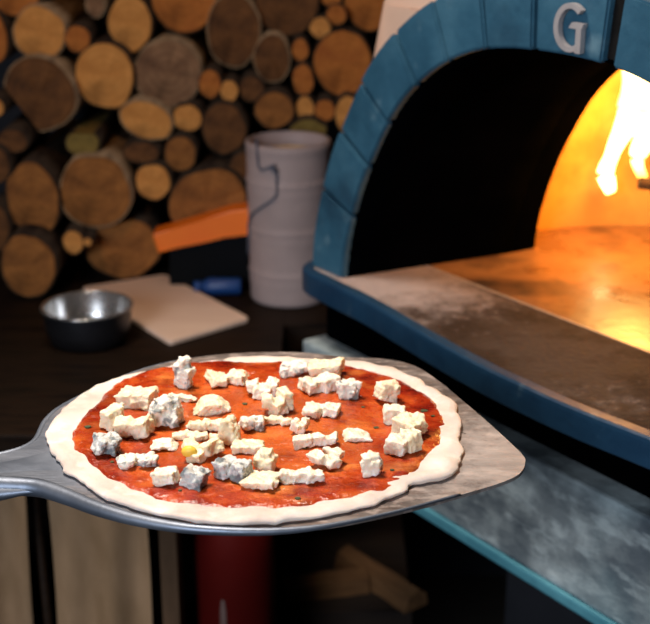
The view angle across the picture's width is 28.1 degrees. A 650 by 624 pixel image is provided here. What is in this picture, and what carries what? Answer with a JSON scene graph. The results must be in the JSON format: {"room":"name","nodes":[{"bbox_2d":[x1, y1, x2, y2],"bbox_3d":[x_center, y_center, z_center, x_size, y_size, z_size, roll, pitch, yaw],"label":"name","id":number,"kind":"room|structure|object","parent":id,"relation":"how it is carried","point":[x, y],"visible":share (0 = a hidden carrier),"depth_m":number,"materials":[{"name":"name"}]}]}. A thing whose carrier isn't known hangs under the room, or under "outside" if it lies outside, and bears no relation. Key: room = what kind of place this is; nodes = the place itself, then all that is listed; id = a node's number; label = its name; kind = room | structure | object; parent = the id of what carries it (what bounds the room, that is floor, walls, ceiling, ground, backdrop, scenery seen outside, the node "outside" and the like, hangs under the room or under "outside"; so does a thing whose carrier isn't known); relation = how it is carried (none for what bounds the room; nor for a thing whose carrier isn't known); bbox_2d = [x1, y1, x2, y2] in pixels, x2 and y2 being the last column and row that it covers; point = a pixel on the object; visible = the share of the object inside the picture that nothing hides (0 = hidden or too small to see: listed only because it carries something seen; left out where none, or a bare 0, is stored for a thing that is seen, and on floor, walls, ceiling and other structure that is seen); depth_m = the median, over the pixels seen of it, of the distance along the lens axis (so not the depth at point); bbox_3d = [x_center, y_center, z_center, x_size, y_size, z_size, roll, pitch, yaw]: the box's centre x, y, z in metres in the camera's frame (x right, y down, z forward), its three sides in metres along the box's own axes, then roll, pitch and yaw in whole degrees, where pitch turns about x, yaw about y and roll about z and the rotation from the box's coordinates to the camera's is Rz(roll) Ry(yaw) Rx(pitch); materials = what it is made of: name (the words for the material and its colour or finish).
{"room":"commercial kitchen","nodes":[
{"label":"commercial kitchen","id":0,"kind":"room"},
{"bbox_2d":[0,30,506,575],"bbox_3d":[0.300,-0.710,2.454,4.200,2.700,0.100,0,20,0],"label":"wall","id":1,"kind":"structure","parent":0,"point":[430,550],"depth_m":2.83,"materials":[{"name":"paint"}]},
{"bbox_2d":[0,352,524,535],"bbox_3d":[-0.401,0.105,1.034,1.102,0.031,0.335,0,20,0],"label":"peel","id":2,"kind":"object","parent":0,"point":[489,461],"visible":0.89,"depth_m":0.94,"materials":[{"name":"metal"}]},
{"bbox_2d":[45,356,463,524],"bbox_3d":[-0.055,0.091,1.021,0.325,0.006,0.306,0,20,0],"label":"pizza","id":3,"kind":"object","parent":2,"relation":"on","point":[344,489],"visible":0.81,"depth_m":0.98,"materials":[{"name":"food"}]},
{"bbox_2d":[90,431,121,456],"bbox_3d":[-0.162,0.099,0.970,0.024,0.016,0.022,-11,22,-29],"label":"chunk","id":4,"kind":"object","parent":3,"relation":"on","point":[103,443],"visible":1,"depth_m":0.97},
{"bbox_2d":[99,402,123,431],"bbox_3d":[-0.165,0.082,1.013,0.020,0.020,0.016,-18,27,-42],"label":"chunk","id":5,"kind":"object","parent":3,"relation":"on","point":[108,415],"visible":0.84,"depth_m":1.01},
{"bbox_2d":[113,414,154,439],"bbox_3d":[-0.148,0.088,0.999,0.031,0.017,0.024,5,20,14],"label":"chunk","id":6,"kind":"object","parent":3,"relation":"on","point":[141,427],"visible":1,"depth_m":0.99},
{"bbox_2d":[113,385,158,410],"bbox_3d":[-0.153,0.069,1.058,0.031,0.015,0.030,3,20,10],"label":"chunk","id":7,"kind":"object","parent":3,"relation":"on","point":[138,397],"visible":0.92,"depth_m":1.05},
{"bbox_2d":[116,451,158,469],"bbox_3d":[-0.137,0.109,0.953,0.031,0.010,0.022,3,20,9],"label":"chunk","id":8,"kind":"object","parent":3,"relation":"on","point":[126,461],"visible":1,"depth_m":0.95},
{"bbox_2d":[150,437,178,450],"bbox_3d":[-0.121,0.100,0.981,0.022,0.007,0.018,-3,20,-9],"label":"chunk","id":9,"kind":"object","parent":3,"relation":"on","point":[170,444],"visible":1,"depth_m":0.98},
{"bbox_2d":[150,466,180,486],"bbox_3d":[-0.113,0.116,0.925,0.020,0.013,0.016,5,20,14],"label":"chunk","id":10,"kind":"object","parent":3,"relation":"on","point":[167,475],"visible":1,"depth_m":0.92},
{"bbox_2d":[148,394,184,428],"bbox_3d":[-0.126,0.077,1.017,0.030,0.026,0.023,0,20,0],"label":"chunk","id":11,"kind":"object","parent":3,"relation":"on","point":[166,410],"visible":0.96,"depth_m":1.01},
{"bbox_2d":[169,392,196,402],"bbox_3d":[-0.117,0.070,1.065,0.025,0.008,0.009,3,20,9],"label":"chunk","id":12,"kind":"object","parent":3,"relation":"on","point":[183,397],"visible":0.77,"depth_m":1.06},
{"bbox_2d":[173,355,196,389],"bbox_3d":[-0.118,0.050,1.089,0.021,0.028,0.016,8,21,21],"label":"chunk","id":13,"kind":"object","parent":3,"relation":"on","point":[184,372],"visible":1,"depth_m":1.08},
{"bbox_2d":[172,429,207,440],"bbox_3d":[-0.103,0.095,0.995,0.029,0.007,0.012,2,20,5],"label":"chunk","id":14,"kind":"object","parent":3,"relation":"on","point":[181,435],"visible":0.91,"depth_m":0.99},
{"bbox_2d":[179,463,210,491],"bbox_3d":[-0.092,0.117,0.921,0.021,0.016,0.017,11,22,28],"label":"chunk","id":15,"kind":"object","parent":3,"relation":"on","point":[193,477],"visible":1,"depth_m":0.92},
{"bbox_2d":[181,436,224,462],"bbox_3d":[-0.092,0.102,0.965,0.033,0.015,0.029,3,20,9],"label":"chunk","id":16,"kind":"object","parent":3,"relation":"on","point":[194,452],"visible":1,"depth_m":0.96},
{"bbox_2d":[181,446,196,456],"bbox_3d":[-0.100,0.103,0.957,0.012,0.010,0.007,3,20,9],"label":"corn kernel","id":17,"kind":"object","parent":16,"relation":"on","point":[187,451],"depth_m":0.95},
{"bbox_2d":[186,418,222,431],"bbox_3d":[-0.091,0.088,1.010,0.035,0.011,0.013,-2,20,-5],"label":"chunk","id":18,"kind":"object","parent":3,"relation":"on","point":[206,424],"visible":0.73,"depth_m":1.00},
{"bbox_2d":[193,394,230,415],"bbox_3d":[-0.091,0.075,1.044,0.032,0.013,0.024,-3,20,-9],"label":"chunk","id":19,"kind":"object","parent":3,"relation":"on","point":[210,404],"visible":1,"depth_m":1.04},
{"bbox_2d":[204,368,249,387],"bbox_3d":[-0.082,0.056,1.100,0.040,0.011,0.028,-4,20,-11],"label":"chunk","id":20,"kind":"object","parent":3,"relation":"on","point":[236,377],"visible":0.98,"depth_m":1.09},
{"bbox_2d":[217,414,241,445],"bbox_3d":[-0.073,0.090,0.986,0.019,0.022,0.016,3,20,9],"label":"chunk","id":21,"kind":"object","parent":3,"relation":"on","point":[229,430],"visible":0.98,"depth_m":0.98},
{"bbox_2d":[211,454,253,483],"bbox_3d":[-0.065,0.112,0.932,0.029,0.016,0.020,11,22,28],"label":"chunk","id":22,"kind":"object","parent":3,"relation":"on","point":[228,466],"visible":1,"depth_m":0.93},
{"bbox_2d":[231,439,264,454],"bbox_3d":[-0.057,0.101,0.975,0.026,0.008,0.020,3,20,7],"label":"chunk","id":23,"kind":"object","parent":3,"relation":"on","point":[246,446],"visible":0.91,"depth_m":0.97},
{"bbox_2d":[238,415,264,431],"bbox_3d":[-0.056,0.086,1.012,0.020,0.013,0.017,-7,21,-20],"label":"chunk","id":24,"kind":"object","parent":3,"relation":"on","point":[257,423],"visible":0.99,"depth_m":1.01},
{"bbox_2d":[239,470,279,489],"bbox_3d":[-0.044,0.119,0.923,0.028,0.009,0.023,6,20,16],"label":"chunk","id":25,"kind":"object","parent":3,"relation":"on","point":[262,480],"visible":1,"depth_m":0.92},
{"bbox_2d":[245,376,279,399],"bbox_3d":[-0.052,0.063,1.072,0.029,0.015,0.021,0,20,0],"label":"chunk","id":26,"kind":"object","parent":3,"relation":"on","point":[253,386],"visible":0.84,"depth_m":1.07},
{"bbox_2d":[252,447,277,471],"bbox_3d":[-0.044,0.108,0.944,0.017,0.018,0.016,8,21,21],"label":"chunk","id":27,"kind":"object","parent":3,"relation":"on","point":[265,459],"visible":1,"depth_m":0.94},
{"bbox_2d":[261,386,293,415],"bbox_3d":[-0.038,0.072,1.040,0.027,0.020,0.024,-7,21,-19],"label":"chunk","id":28,"kind":"object","parent":3,"relation":"on","point":[283,402],"visible":1,"depth_m":1.04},
{"bbox_2d":[264,415,293,426],"bbox_3d":[-0.038,0.085,1.021,0.028,0.008,0.010,0,20,0],"label":"chunk","id":29,"kind":"object","parent":3,"relation":"on","point":[272,419],"visible":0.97,"depth_m":1.02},
{"bbox_2d":[279,359,308,378],"bbox_3d":[-0.026,0.049,1.117,0.026,0.013,0.020,0,20,0],"label":"chunk","id":30,"kind":"object","parent":3,"relation":"on","point":[295,367],"visible":1,"depth_m":1.11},
{"bbox_2d":[289,416,309,434],"bbox_3d":[-0.019,0.088,1.003,0.016,0.013,0.014,0,20,0],"label":"chunk","id":31,"kind":"object","parent":3,"relation":"on","point":[299,427],"visible":0.99,"depth_m":1.00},
{"bbox_2d":[279,466,324,484],"bbox_3d":[-0.017,0.117,0.927,0.035,0.011,0.015,-2,20,-5],"label":"chunk","id":32,"kind":"object","parent":3,"relation":"on","point":[307,475],"visible":1,"depth_m":0.92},
{"bbox_2d":[292,431,338,449],"bbox_3d":[-0.008,0.097,0.984,0.036,0.010,0.012,-3,20,-9],"label":"chunk","id":33,"kind":"object","parent":3,"relation":"on","point":[309,440],"visible":1,"depth_m":0.98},
{"bbox_2d":[297,371,340,395],"bbox_3d":[-0.004,0.059,1.085,0.034,0.014,0.023,-7,21,-20],"label":"chunk","id":34,"kind":"object","parent":3,"relation":"on","point":[324,382],"visible":0.96,"depth_m":1.08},
{"bbox_2d":[302,401,340,418],"bbox_3d":[-0.003,0.079,1.037,0.030,0.011,0.024,3,20,8],"label":"chunk","id":35,"kind":"object","parent":3,"relation":"on","point":[313,409],"visible":1,"depth_m":1.03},
{"bbox_2d":[306,446,344,469],"bbox_3d":[0.003,0.107,0.951,0.025,0.013,0.024,-18,26,-41],"label":"chunk","id":36,"kind":"object","parent":3,"relation":"on","point":[331,458],"visible":1,"depth_m":0.95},
{"bbox_2d":[308,357,344,377],"bbox_3d":[0.000,0.048,1.116,0.031,0.015,0.023,3,20,9],"label":"chunk","id":37,"kind":"object","parent":3,"relation":"on","point":[316,367],"visible":0.86,"depth_m":1.11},
{"bbox_2d":[335,378,361,399],"bbox_3d":[0.019,0.063,1.070,0.021,0.016,0.017,-5,20,-14],"label":"chunk","id":38,"kind":"object","parent":3,"relation":"on","point":[350,388],"visible":1,"depth_m":1.06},
{"bbox_2d":[342,428,372,441],"bbox_3d":[0.025,0.094,0.997,0.024,0.007,0.018,2,20,5],"label":"chunk","id":39,"kind":"object","parent":3,"relation":"on","point":[349,434],"visible":1,"depth_m":0.99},
{"bbox_2d":[360,450,382,477],"bbox_3d":[0.034,0.109,0.939,0.018,0.018,0.017,0,20,0],"label":"chunk","id":40,"kind":"object","parent":3,"relation":"on","point":[371,463],"visible":1,"depth_m":0.93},
{"bbox_2d":[372,379,400,402],"bbox_3d":[0.051,0.064,1.061,0.022,0.019,0.016,-4,20,-12],"label":"chunk","id":41,"kind":"object","parent":3,"relation":"on","point":[386,390],"visible":1,"depth_m":1.06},
{"bbox_2d":[382,403,405,424],"bbox_3d":[0.054,0.081,1.023,0.019,0.016,0.015,3,20,9],"label":"chunk","id":42,"kind":"object","parent":3,"relation":"on","point":[389,411],"visible":0.7,"depth_m":1.02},
{"bbox_2d":[383,432,407,456],"bbox_3d":[0.055,0.098,0.972,0.018,0.014,0.020,9,22,25],"label":"chunk","id":43,"kind":"object","parent":3,"relation":"on","point":[395,444],"visible":1,"depth_m":0.96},
{"bbox_2d":[391,411,427,434],"bbox_3d":[0.067,0.087,1.002,0.024,0.017,0.027,17,26,40],"label":"chunk","id":44,"kind":"object","parent":3,"relation":"on","point":[406,420],"visible":0.73,"depth_m":1.00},
{"bbox_2d":[400,427,422,453],"bbox_3d":[0.064,0.096,0.972,0.017,0.018,0.014,-12,23,-31],"label":"chunk","id":45,"kind":"object","parent":3,"relation":"on","point":[413,436],"visible":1,"depth_m":0.97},
{"bbox_2d":[408,576,506,623],"bbox_3d":[0.300,1.394,0.706,4.200,0.100,4.800,0,20,0],"label":"floor","id":46,"kind":"structure","parent":0,"point":[450,599],"depth_m":2.77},
{"bbox_2d":[0,247,411,623],"bbox_3d":[-0.520,0.376,2.159,1.360,0.850,1.020,0,20,0],"label":"counter","id":47,"kind":"object","parent":46,"relation":"on","point":[37,376],"depth_m":1.92,"materials":[{"name":"brown wood"}]},
{"bbox_2d":[0,496,32,623],"bbox_3d":[-0.491,0.521,1.690,0.265,0.720,0.038,0,20,0],"label":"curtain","id":48,"kind":"object","parent":47,"relation":"hanging from","point":[15,585],"visible":0.78,"depth_m":1.61,"materials":[{"name":"wood"}]},
{"bbox_2d":[1,213,71,297],"bbox_3d":[-0.453,-0.127,2.140,0.088,0.104,0.341,0,20,0],"label":"log","id":49,"kind":"object","parent":47,"relation":"on","point":[33,257],"visible":0.69,"depth_m":1.98,"materials":[{"name":"brown wood"}]},
{"bbox_2d":[0,189,18,250],"bbox_3d":[-0.507,-0.188,2.163,0.040,0.077,0.341,0,20,-1],"label":"log","id":50,"kind":"object","parent":49,"relation":"on","point":[8,227],"visible":0.2,"depth_m":2.01,"materials":[{"name":"brown wood"}]},
{"bbox_2d":[0,130,50,183],"bbox_3d":[-0.507,-0.282,2.160,0.044,0.061,0.341,0,20,0],"label":"log","id":51,"kind":"object","parent":50,"relation":"on","point":[9,161],"visible":0.44,"depth_m":2.02,"materials":[{"name":"brown wood"}]},
{"bbox_2d":[0,112,41,153],"bbox_3d":[-0.487,-0.322,2.176,0.051,0.040,0.341,0,20,-1],"label":"log","id":52,"kind":"object","parent":51,"relation":"on","point":[21,132],"visible":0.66,"depth_m":2.02,"materials":[{"name":"brown wood"}]},
{"bbox_2d":[0,87,16,116],"bbox_3d":[-0.511,-0.373,2.170,0.034,0.034,0.341,0,20,0],"label":"log","id":53,"kind":"object","parent":52,"relation":"on","point":[7,102],"visible":0.24,"depth_m":2.03,"materials":[{"name":"brown wood"}]},
{"bbox_2d":[0,10,18,62],"bbox_3d":[-0.517,-0.486,2.186,0.044,0.086,0.341,0,20,0],"label":"log","id":54,"kind":"object","parent":53,"relation":"on","point":[8,47],"visible":0.38,"depth_m":2.04,"materials":[{"name":"orange wood"}]},
{"bbox_2d":[5,119,79,230],"bbox_3d":[-0.449,-0.231,2.167,0.084,0.122,0.341,0,20,1],"label":"log","id":55,"kind":"object","parent":49,"relation":"on","point":[33,193],"visible":0.7,"depth_m":2.01,"materials":[{"name":"brown wood"}]},
{"bbox_2d":[4,47,85,131],"bbox_3d":[-0.441,-0.394,2.180,0.112,0.120,0.342,0,20,0],"label":"log","id":56,"kind":"object","parent":55,"relation":"on","point":[44,86],"visible":0.71,"depth_m":2.02,"materials":[{"name":"brown wood"}]},
{"bbox_2d":[13,0,87,55],"bbox_3d":[-0.448,-0.493,2.188,0.086,0.087,0.341,0,20,-1],"label":"log","id":57,"kind":"object","parent":56,"relation":"on","point":[41,27],"visible":0.77,"depth_m":2.03,"materials":[{"name":"brown wood"}]},
{"bbox_2d":[0,0,42,16],"bbox_3d":[-0.487,-0.561,2.187,0.092,0.084,0.341,0,20,0],"label":"log","id":58,"kind":"object","parent":57,"relation":"on","point":[12,8],"visible":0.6,"depth_m":2.04,"materials":[{"name":"orange wood"}]},
{"bbox_2d":[30,496,52,623],"bbox_3d":[-0.351,0.494,1.692,0.025,0.660,0.012,0,20,0],"label":"wooden pole","id":59,"kind":"object","parent":47,"relation":"attached to","point":[34,501],"visible":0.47,"depth_m":1.62,"materials":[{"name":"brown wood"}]},
{"bbox_2d":[40,290,133,351],"bbox_3d":[-0.332,0.015,1.823,0.129,0.053,0.129,0,20,0],"label":"metal bowl","id":60,"kind":"object","parent":47,"relation":"on","point":[90,320],"visible":1,"depth_m":1.80,"materials":[{"name":"metal"}]},
{"bbox_2d":[48,500,152,623],"bbox_3d":[-0.282,0.521,1.689,0.128,0.720,0.030,3,20,10],"label":"wooden panel","id":61,"kind":"object","parent":47,"relation":"hanging from","point":[102,570],"visible":0.66,"depth_m":1.62,"materials":[{"name":"wood"}]},
{"bbox_2d":[85,178,175,279],"bbox_3d":[-0.322,-0.155,2.230,0.122,0.101,0.342,0,20,0],"label":"log","id":62,"kind":"object","parent":47,"relation":"on","point":[126,249],"visible":0.62,"depth_m":2.07,"materials":[{"name":"brown wood"}]},
{"bbox_2d":[62,220,89,254],"bbox_3d":[-0.391,-0.165,2.173,0.036,0.042,0.341,0,20,0],"label":"log","id":63,"kind":"object","parent":62,"relation":"on","point":[72,239],"visible":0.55,"depth_m":2.02,"materials":[{"name":"brown wood"}]},
{"bbox_2d":[83,227,97,246],"bbox_3d":[-0.369,-0.166,2.171,0.017,0.017,0.340,0,20,0],"label":"log","id":64,"kind":"object","parent":62,"relation":"on","point":[92,233],"visible":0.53,"depth_m":2.02,"materials":[{"name":"brown wood"}]},
{"bbox_2d":[60,122,139,227],"bbox_3d":[-0.358,-0.244,2.176,0.118,0.116,0.341,0,20,-1],"label":"log","id":65,"kind":"object","parent":62,"relation":"on","point":[98,189],"visible":0.73,"depth_m":2.02,"materials":[{"name":"brown wood"}]},
{"bbox_2d":[65,106,120,154],"bbox_3d":[-0.375,-0.315,2.179,0.056,0.038,0.341,0,20,0],"label":"log","id":66,"kind":"object","parent":65,"relation":"on","point":[94,129],"visible":0.8,"depth_m":2.05,"materials":[{"name":"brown wood"}]},
{"bbox_2d":[135,127,177,200],"bbox_3d":[-0.268,-0.260,2.192,0.058,0.062,0.341,0,20,0],"label":"log","id":67,"kind":"object","parent":62,"relation":"on","point":[155,179],"visible":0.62,"depth_m":2.03,"materials":[{"name":"brown wood"}]},
{"bbox_2d":[122,126,174,163],"bbox_3d":[-0.288,-0.306,2.193,0.060,0.036,0.342,0,20,0],"label":"log","id":68,"kind":"object","parent":67,"relation":"on","point":[136,150],"visible":0.54,"depth_m":2.04,"materials":[{"name":"brown wood"}]},
{"bbox_2d":[119,89,174,139],"bbox_3d":[-0.283,-0.358,2.196,0.086,0.064,0.341,0,20,-1],"label":"log","id":69,"kind":"object","parent":68,"relation":"on","point":[144,117],"visible":0.56,"depth_m":2.04,"materials":[{"name":"brown wood"}]},
{"bbox_2d":[74,30,142,108],"bbox_3d":[-0.345,-0.428,2.195,0.100,0.107,0.342,0,20,0],"label":"log","id":70,"kind":"object","parent":69,"relation":"on","point":[104,72],"visible":0.78,"depth_m":2.04,"materials":[{"name":"brown wood"}]},
{"bbox_2d":[64,11,108,52],"bbox_3d":[-0.387,-0.483,2.192,0.044,0.045,0.341,0,20,0],"label":"log","id":71,"kind":"object","parent":70,"relation":"on","point":[81,34],"visible":0.67,"depth_m":2.04,"materials":[{"name":"orange wood"}]},
{"bbox_2d":[85,0,114,17],"bbox_3d":[-0.362,-0.541,2.207,0.032,0.044,0.341,0,20,0],"label":"log","id":72,"kind":"object","parent":71,"relation":"on","point":[95,8],"visible":0.94,"depth_m":2.05,"materials":[{"name":"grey wood"}]},
{"bbox_2d":[107,0,161,53],"bbox_3d":[-0.309,-0.510,2.204,0.073,0.096,0.342,0,20,0],"label":"log","id":73,"kind":"object","parent":70,"relation":"on","point":[132,23],"visible":0.87,"depth_m":2.04,"materials":[{"name":"brown wood"}]},
{"bbox_2d":[135,25,211,107],"bbox_3d":[-0.249,-0.433,2.207,0.110,0.110,0.341,0,20,-1],"label":"log","id":74,"kind":"object","parent":69,"relation":"on","point":[169,67],"visible":0.84,"depth_m":2.05,"materials":[{"name":"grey wood"}]},
{"bbox_2d":[151,0,215,33],"bbox_3d":[-0.222,-0.555,2.209,0.109,0.118,0.342,0,20,0],"label":"log","id":75,"kind":"object","parent":74,"relation":"on","point":[177,16],"visible":0.91,"depth_m":2.06,"materials":[{"name":"orange wood"}]},
{"bbox_2d":[0,247,284,451],"bbox_3d":[-0.630,-0.006,2.024,1.140,0.040,1.020,0,20,0],"label":"countertop","id":76,"kind":"structure","parent":47,"relation":"on","point":[37,376],"depth_m":1.80,"materials":[{"name":"brown wood"}]},
{"bbox_2d":[83,275,247,344],"bbox_3d":[-0.240,-0.010,1.962,0.143,0.007,0.290,-13,23,-32],"label":"cutting board","id":77,"kind":"object","parent":47,"relation":"on","point":[174,314],"visible":0.94,"depth_m":1.94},
{"bbox_2d":[153,202,250,287],"bbox_3d":[-0.181,-0.104,2.036,0.169,0.134,0.046,0,20,0],"label":"tool case","id":78,"kind":"object","parent":47,"relation":"on","point":[201,247],"visible":0.77,"depth_m":2.02,"materials":[{"name":"black plastic"}]},
{"bbox_2d":[168,140,247,221],"bbox_3d":[-0.182,-0.228,2.191,0.125,0.113,0.341,0,20,0],"label":"log","id":79,"kind":"object","parent":78,"relation":"on","point":[211,184],"visible":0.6,"depth_m":2.03,"materials":[{"name":"brown wood"}]},
{"bbox_2d":[164,127,203,171],"bbox_3d":[-0.227,-0.304,2.198,0.053,0.058,0.341,0,20,0],"label":"log","id":80,"kind":"object","parent":79,"relation":"on","point":[182,149],"visible":0.69,"depth_m":2.04,"materials":[{"name":"brown wood"}]},
{"bbox_2d":[172,90,210,131],"bbox_3d":[-0.214,-0.362,2.197,0.048,0.045,0.341,0,20,0],"label":"log","id":81,"kind":"object","parent":80,"relation":"on","point":[187,115],"visible":0.62,"depth_m":2.04,"materials":[{"name":"brown wood"}]},
{"bbox_2d":[201,94,254,154],"bbox_3d":[-0.157,-0.344,2.204,0.073,0.085,0.341,0,20,1],"label":"log","id":82,"kind":"object","parent":79,"relation":"on","point":[225,126],"visible":0.79,"depth_m":2.05,"materials":[{"name":"brown wood"}]},
{"bbox_2d":[198,54,227,99],"bbox_3d":[-0.182,-0.416,2.208,0.039,0.050,0.341,0,20,0],"label":"log","id":83,"kind":"object","parent":82,"relation":"on","point":[212,75],"visible":0.64,"depth_m":2.05,"materials":[{"name":"orange wood"}]},
{"bbox_2d":[219,65,245,101],"bbox_3d":[-0.153,-0.406,2.211,0.032,0.038,0.341,0,20,-1],"label":"log","id":84,"kind":"object","parent":82,"relation":"on","point":[230,88],"visible":0.57,"depth_m":2.05,"materials":[{"name":"brown wood"}]},
{"bbox_2d":[206,0,263,67],"bbox_3d":[-0.146,-0.502,2.216,0.088,0.118,0.341,0,20,0],"label":"log","id":85,"kind":"object","parent":84,"relation":"on","point":[234,29],"visible":0.92,"depth_m":2.06,"materials":[{"name":"brown wood"}]},
{"bbox_2d":[229,115,262,181],"bbox_3d":[-0.132,-0.284,2.198,0.044,0.048,0.341,0,20,-1],"label":"log","id":86,"kind":"object","parent":79,"relation":"on","point":[237,161],"visible":0.46,"depth_m":2.04,"materials":[{"name":"brown wood"}]},
{"bbox_2d":[194,277,241,294],"bbox_3d":[-0.167,-0.040,2.017,0.073,0.027,0.027,0,20,0],"label":"bottle","id":87,"kind":"object","parent":47,"relation":"on","point":[213,285],"visible":1,"depth_m":2.01,"materials":[{"name":"plastic"}]},
{"bbox_2d":[26,496,411,623],"bbox_3d":[-0.535,0.378,2.184,1.330,0.030,0.975,0,20,0],"label":"shelf","id":88,"kind":"object","parent":47,"relation":"attached to","point":[381,540],"depth_m":2.07,"materials":[{"name":"brown wood"}]},
{"bbox_2d":[194,534,275,623],"bbox_3d":[-0.117,0.339,1.711,0.108,0.358,0.106,0,20,0],"label":"fire extinguisher","id":89,"kind":"object","parent":47,"relation":"on","point":[235,576],"visible":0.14,"depth_m":1.67,"materials":[{"name":"red metal"}]},
{"bbox_2d":[245,131,331,307],"bbox_3d":[-0.054,-0.145,1.970,0.129,0.257,0.134,0,20,0],"label":"bucket","id":90,"kind":"object","parent":47,"relation":"on","point":[287,170],"visible":0.76,"depth_m":1.92,"materials":[{"name":"ceramic"}]},
{"bbox_2d":[284,302,326,349],"bbox_3d":[0.050,-0.069,2.203,0.220,0.040,0.640,0,20,0],"label":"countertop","id":91,"kind":"structure","parent":47,"relation":"on","point":[300,324],"depth_m":1.90,"materials":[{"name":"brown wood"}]},
{"bbox_2d":[289,93,327,134],"bbox_3d":[-0.028,-0.341,2.202,0.062,0.044,0.341,0,20,0],"label":"log","id":92,"kind":"object","parent":47,"relation":"on","point":[308,123],"visible":0.35,"depth_m":2.04,"materials":[{"name":"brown wood"}]},
{"bbox_2d":[253,62,295,129],"bbox_3d":[-0.082,-0.375,2.207,0.067,0.063,0.342,0,20,-1],"label":"log","id":93,"kind":"object","parent":92,"relation":"on","point":[274,108],"visible":0.75,"depth_m":2.05,"materials":[{"name":"brown wood"}]},
{"bbox_2d":[238,56,266,101],"bbox_3d":[-0.116,-0.410,2.218,0.045,0.042,0.340,0,20,0],"label":"log","id":94,"kind":"object","parent":93,"relation":"on","point":[251,85],"visible":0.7,"depth_m":2.06,"materials":[{"name":"brown wood"}]},
{"bbox_2d":[253,27,291,82],"bbox_3d":[-0.083,-0.458,2.213,0.060,0.078,0.342,0,20,0],"label":"log","id":95,"kind":"object","parent":93,"relation":"on","point":[272,56],"visible":0.78,"depth_m":2.06,"materials":[{"name":"brown wood"}]},
{"bbox_2d":[256,0,319,36],"bbox_3d":[-0.058,-0.545,2.218,0.103,0.106,0.334,0,20,0],"label":"log","id":96,"kind":"object","parent":95,"relation":"on","point":[291,18],"visible":0.98,"depth_m":2.07,"materials":[{"name":"brown wood"}]},
{"bbox_2d":[295,75,316,116],"bbox_3d":[-0.030,-0.381,2.220,0.033,0.040,0.341,0,20,0],"label":"log","id":97,"kind":"object","parent":92,"relation":"on","point":[304,103],"visible":0.57,"depth_m":2.06,"materials":[{"name":"brown wood"}]},
{"bbox_2d":[291,36,314,94],"bbox_3d":[-0.034,-0.425,2.221,0.038,0.053,0.342,0,20,0],"label":"log","id":98,"kind":"object","parent":97,"relation":"on","point":[303,75],"visible":0.71,"depth_m":2.06,"materials":[{"name":"orange wood"}]},
{"bbox_2d":[291,29,309,61],"bbox_3d":[-0.040,-0.474,2.222,0.031,0.041,0.341,0,20,0],"label":"log","id":99,"kind":"object","parent":98,"relation":"on","point":[300,45],"visible":0.65,"depth_m":2.06,"materials":[{"name":"orange wood"}]},
{"bbox_2d":[314,79,334,121],"bbox_3d":[0.000,-0.377,2.224,0.038,0.038,0.340,0,20,0],"label":"log","id":100,"kind":"object","parent":92,"relation":"on","point":[324,101],"visible":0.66,"depth_m":2.07,"materials":[{"name":"orange wood"}]},
{"bbox_2d":[334,91,355,132],"bbox_3d":[0.036,-0.370,2.220,0.048,0.068,0.341,0,20,-1],"label":"log","id":101,"kind":"object","parent":100,"relation":"on","point":[343,102],"visible":0.31,"depth_m":2.06,"materials":[{"name":"brown wood"}]},
{"bbox_2d":[312,17,372,95],"bbox_3d":[0.029,-0.452,2.227,0.096,0.110,0.341,0,20,1],"label":"log","id":102,"kind":"object","parent":101,"relation":"on","point":[342,56],"visible":0.69,"depth_m":2.07,"materials":[{"name":"orange wood"}]},
{"bbox_2d":[308,2,331,39],"bbox_3d":[-0.007,-0.508,2.225,0.038,0.037,0.341,0,20,0],"label":"log","id":103,"kind":"object","parent":102,"relation":"on","point":[320,25],"visible":0.68,"depth_m":2.07,"materials":[{"name":"brown wood"}]},
{"bbox_2d":[325,2,347,25],"bbox_3d":[0.018,-0.530,2.224,0.036,0.036,0.332,0,20,0],"label":"log","id":104,"kind":"object","parent":102,"relation":"on","point":[337,14],"visible":0.88,"depth_m":2.07,"materials":[{"name":"orange wood"}]},
{"bbox_2d":[320,0,341,6],"bbox_3d":[0.011,-0.556,2.222,0.040,0.034,0.320,0,20,1],"label":"log","id":105,"kind":"object","parent":104,"relation":"on","point":[324,2],"visible":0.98,"depth_m":2.08,"materials":[{"name":"orange wood"}]},
{"bbox_2d":[342,0,384,31],"bbox_3d":[0.076,-0.551,2.230,0.098,0.102,0.309,0,20,0],"label":"log","id":106,"kind":"object","parent":102,"relation":"on","point":[365,15],"visible":0.7,"depth_m":2.09,"materials":[{"name":"orange wood"}]},
{"bbox_2d":[280,567,369,602],"bbox_3d":[0.000,0.412,1.993,0.130,0.031,0.052,-4,20,-11],"label":"log","id":107,"kind":"object","parent":47,"relation":"on","point":[326,584],"visible":1,"depth_m":1.98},
{"bbox_2d":[334,544,427,613],"bbox_3d":[0.085,0.407,2.006,0.048,0.033,0.170,-15,24,-35],"label":"log","id":108,"kind":"object","parent":47,"relation":"on","point":[401,594],"visible":0.92,"depth_m":1.98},
{"bbox_2d":[302,0,649,623],"bbox_3d":[0.538,0.159,1.619,0.889,1.620,0.881,-13,23,-33],"label":"oven","id":109,"kind":"object","parent":46,"relation":"on","point":[468,235],"visible":0.99,"depth_m":1.49,"materials":[{"name":"blue paint"}]},
{"bbox_2d":[314,266,649,429],"bbox_3d":[0.252,0.059,1.373,0.160,0.029,0.826,-13,23,-33],"label":"shelf","id":110,"kind":"object","parent":109,"relation":"attached to","point":[559,347],"depth_m":1.46,"materials":[{"name":"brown stone"}]},
{"bbox_2d":[597,70,649,193],"bbox_3d":[0.429,-0.257,1.711,0.102,0.224,0.215,-3,20,-9],"label":"fire","id":111,"kind":"object","parent":109,"relation":"in","point":[633,116],"visible":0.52,"depth_m":1.71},
{"bbox_2d":[638,174,649,189],"bbox_3d":[0.509,-0.148,1.705,0.202,0.072,0.024,-2,20,-6],"label":"log","id":112,"kind":"object","parent":109,"relation":"in","point":[644,180],"visible":1,"depth_m":1.68,"materials":[{"name":"brown wood"}]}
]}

